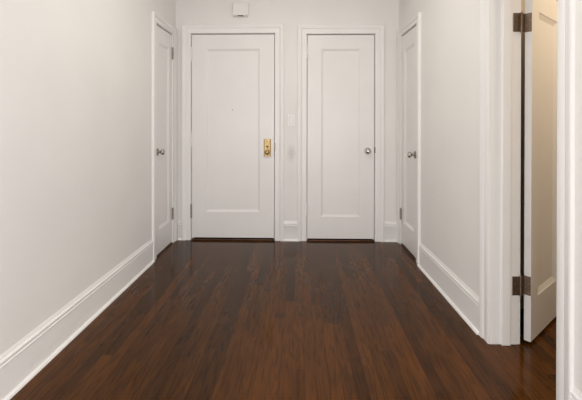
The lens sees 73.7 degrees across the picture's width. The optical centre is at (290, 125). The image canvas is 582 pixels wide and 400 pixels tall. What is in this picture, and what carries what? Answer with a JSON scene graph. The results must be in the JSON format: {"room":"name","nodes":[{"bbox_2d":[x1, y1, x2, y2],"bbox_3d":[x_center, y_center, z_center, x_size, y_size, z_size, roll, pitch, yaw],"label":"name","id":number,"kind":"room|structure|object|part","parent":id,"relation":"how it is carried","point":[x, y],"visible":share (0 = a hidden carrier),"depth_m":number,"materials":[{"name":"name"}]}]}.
{"room":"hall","nodes":[
{"label":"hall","id":0,"kind":"room"},
{"bbox_2d":[0,0,175,354],"bbox_3d":[-1.301,-0.199,0.855,0.120,2.740,6.450,0,0,1],"label":"wall","id":1,"kind":"structure","parent":0,"point":[76,75],"depth_m":2.11,"materials":[{"name":"white paint"}]},
{"bbox_2d":[0,239,154,399],"bbox_3d":[-1.238,1.072,0.469,0.026,0.200,5.671,0,0,1],"label":"baseboard","id":2,"kind":"structure","parent":1,"relation":"attached to","point":[26,358],"depth_m":2.06,"materials":[{"name":"white wood"}]},
{"bbox_2d":[152,11,176,260],"bbox_3d":[-1.226,0.093,3.605,0.142,2.131,0.611,0,0,1],"label":"door frame","id":3,"kind":"structure","parent":1,"relation":"attached to","point":[157,20],"depth_m":3.38,"materials":[{"name":"white wood"}]},
{"bbox_2d":[157,26,173,254],"bbox_3d":[-1.163,0.129,3.611,0.102,2.029,0.433,0,0,1],"label":"door","id":4,"kind":"structure","parent":1,"relation":"in","point":[165,51],"depth_m":3.65,"materials":[{"name":"white wood"}]},
{"bbox_2d":[10,237,555,399],"bbox_3d":[0.844,1.193,0.861,4.550,0.040,6.550,0,0,1],"label":"floor","id":5,"kind":"structure","parent":0,"point":[208,319],"depth_m":2.14,"materials":[{"name":"brown wood"}]},
{"bbox_2d":[157,242,171,256],"bbox_3d":[-1.179,1.153,3.609,0.014,0.012,0.428,0,0,1],"label":"threshold","id":6,"kind":"object","parent":5,"relation":"on","point":[166,247],"visible":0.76,"depth_m":3.62,"materials":[{"name":"brown wood"}]},
{"bbox_2d":[191,239,274,240],"bbox_3d":[-0.589,1.153,3.926,0.847,0.012,0.014,0,0,1],"label":"threshold","id":7,"kind":"object","parent":5,"relation":"on","point":[191,239],"visible":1,"depth_m":3.92,"materials":[{"name":"brown wood"}]},
{"bbox_2d":[307,239,374,240],"bbox_3d":[0.498,1.154,3.901,0.679,0.012,0.014,0,0,1],"label":"threshold","id":8,"kind":"object","parent":5,"relation":"on","point":[307,239],"visible":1,"depth_m":3.89,"materials":[{"name":"brown wood"}]},
{"bbox_2d":[401,243,415,260],"bbox_3d":[1.076,1.156,3.546,0.014,0.012,0.482,0,0,1],"label":"threshold","id":9,"kind":"object","parent":5,"relation":"on","point":[405,248],"visible":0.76,"depth_m":3.53,"materials":[{"name":"brown wood"}]},
{"bbox_2d":[176,0,398,239],"bbox_3d":[-0.036,-0.211,3.981,2.580,2.740,0.150,0,0,1],"label":"wall","id":10,"kind":"structure","parent":0,"point":[290,13],"depth_m":3.90,"materials":[{"name":"white paint"}]},
{"bbox_2d":[178,220,181,239],"bbox_3d":[-1.124,1.057,3.927,0.043,0.200,0.020,0,0,1],"label":"baseboard","id":11,"kind":"structure","parent":10,"relation":"attached to","point":[179,221],"depth_m":3.93,"materials":[{"name":"white wood"}]},
{"bbox_2d":[190,34,274,237],"bbox_3d":[-0.594,0.107,3.914,0.850,2.053,0.086,0,0,1],"label":"door","id":12,"kind":"structure","parent":10,"relation":"in","point":[232,135],"depth_m":3.93,"materials":[{"name":"white wood"}]},
{"bbox_3d":[-0.238,0.223,3.911,0.071,0.176,0.005,0,0,1],"label":"lock plate","id":13,"kind":"part","parent":12,"relation":"part of","materials":[{"name":"gold metal"}]},
{"bbox_2d":[182,24,283,240],"bbox_3d":[-0.586,0.069,3.983,1.030,2.178,0.174,0,0,1],"label":"door frame","id":14,"kind":"structure","parent":10,"relation":"attached to","point":[188,30],"depth_m":3.91,"materials":[{"name":"white wood"}]},
{"bbox_2d":[233,3,248,16],"bbox_3d":[-0.503,-1.163,3.889,0.164,0.134,0.056,0,0,1],"label":"door chime","id":15,"kind":"object","parent":10,"relation":"attached to","point":[239,9],"visible":1,"depth_m":3.86,"materials":[{"name":"grey plastic"}]},
{"bbox_2d":[283,221,297,240],"bbox_3d":[-0.004,1.059,3.899,0.144,0.200,0.024,0,0,1],"label":"baseboard","id":16,"kind":"structure","parent":10,"relation":"attached to","point":[290,227],"depth_m":3.90,"materials":[{"name":"white wood"}]},
{"bbox_2d":[287,115,294,125],"bbox_3d":[0.001,-0.054,3.900,0.072,0.116,0.012,0,0,1],"label":"light switch","id":17,"kind":"object","parent":10,"relation":"attached to","point":[291,118],"visible":1,"depth_m":3.90,"materials":[{"name":"white plastic"}]},
{"bbox_2d":[306,35,373,238],"bbox_3d":[0.492,0.115,3.881,0.682,2.045,0.102,0,0,1],"label":"door","id":18,"kind":"structure","parent":10,"relation":"in","point":[340,68],"depth_m":3.90,"materials":[{"name":"white wood"}]},
{"bbox_2d":[298,24,384,241],"bbox_3d":[0.500,0.075,3.957,0.862,2.168,0.174,0,0,1],"label":"door frame","id":19,"kind":"structure","parent":10,"relation":"attached to","point":[378,30],"depth_m":3.88,"materials":[{"name":"white wood"}]},
{"bbox_2d":[384,221,396,241],"bbox_3d":[0.995,1.060,3.876,0.135,0.200,0.022,0,0,1],"label":"baseboard","id":20,"kind":"structure","parent":10,"relation":"attached to","point":[390,227],"depth_m":3.88,"materials":[{"name":"white wood"}]},
{"bbox_2d":[399,0,581,392],"bbox_3d":[1.129,-0.196,0.824,0.153,2.740,6.390,0,0,1],"label":"wall","id":21,"kind":"structure","parent":0,"point":[450,29],"depth_m":2.50,"materials":[{"name":"white paint"}]},
{"bbox_2d":[400,25,416,257],"bbox_3d":[1.062,0.139,3.548,0.102,2.003,0.484,0,0,1],"label":"door","id":22,"kind":"structure","parent":21,"relation":"in","point":[408,49],"depth_m":3.57,"materials":[{"name":"white wood"}]},
{"bbox_3d":[1.041,0.253,3.362,0.062,0.054,0.054,0,0,1],"label":"knob","id":23,"kind":"part","parent":22,"relation":"part of","materials":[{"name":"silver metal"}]},
{"bbox_2d":[397,12,420,264],"bbox_3d":[1.141,0.111,3.541,0.176,2.102,0.665,0,0,1],"label":"door frame","id":24,"kind":"structure","parent":21,"relation":"attached to","point":[416,20],"depth_m":3.29,"materials":[{"name":"white wood"}]},
{"bbox_2d":[417,242,478,334],"bbox_3d":[1.054,1.065,2.690,0.026,0.200,1.050,0,0,0],"label":"baseboard","id":25,"kind":"structure","parent":21,"relation":"attached to","point":[454,290],"depth_m":2.54,"materials":[{"name":"white wood"}]},
{"bbox_2d":[479,0,575,399],"bbox_3d":[1.142,0.151,1.803,0.193,2.037,0.716,0,0,1],"label":"door frame","id":26,"kind":"structure","parent":21,"relation":"attached to","point":[500,47],"depth_m":2.06,"materials":[{"name":"white wood"}]},
{"bbox_2d":[512,0,557,341],"bbox_3d":[1.429,0.202,2.235,0.595,1.900,0.070,0,0,-41],"label":"door","id":27,"kind":"structure","parent":21,"relation":"in","point":[539,23],"depth_m":2.17,"materials":[{"name":"white wood"}]},
{"bbox_2d":[570,386,581,399],"bbox_3d":[1.026,1.079,-0.432,0.028,0.200,3.765,0,0,0],"label":"baseboard","id":28,"kind":"structure","parent":21,"relation":"attached to","point":[575,393],"depth_m":1.43,"materials":[{"name":"white wood"}]},
{"bbox_2d":[520,0,557,308],"bbox_3d":[2.148,-0.202,2.499,1.824,2.740,0.100,0,0,1],"label":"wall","id":29,"kind":"structure","parent":0,"point":[522,1],"depth_m":2.47,"materials":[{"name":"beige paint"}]}
]}

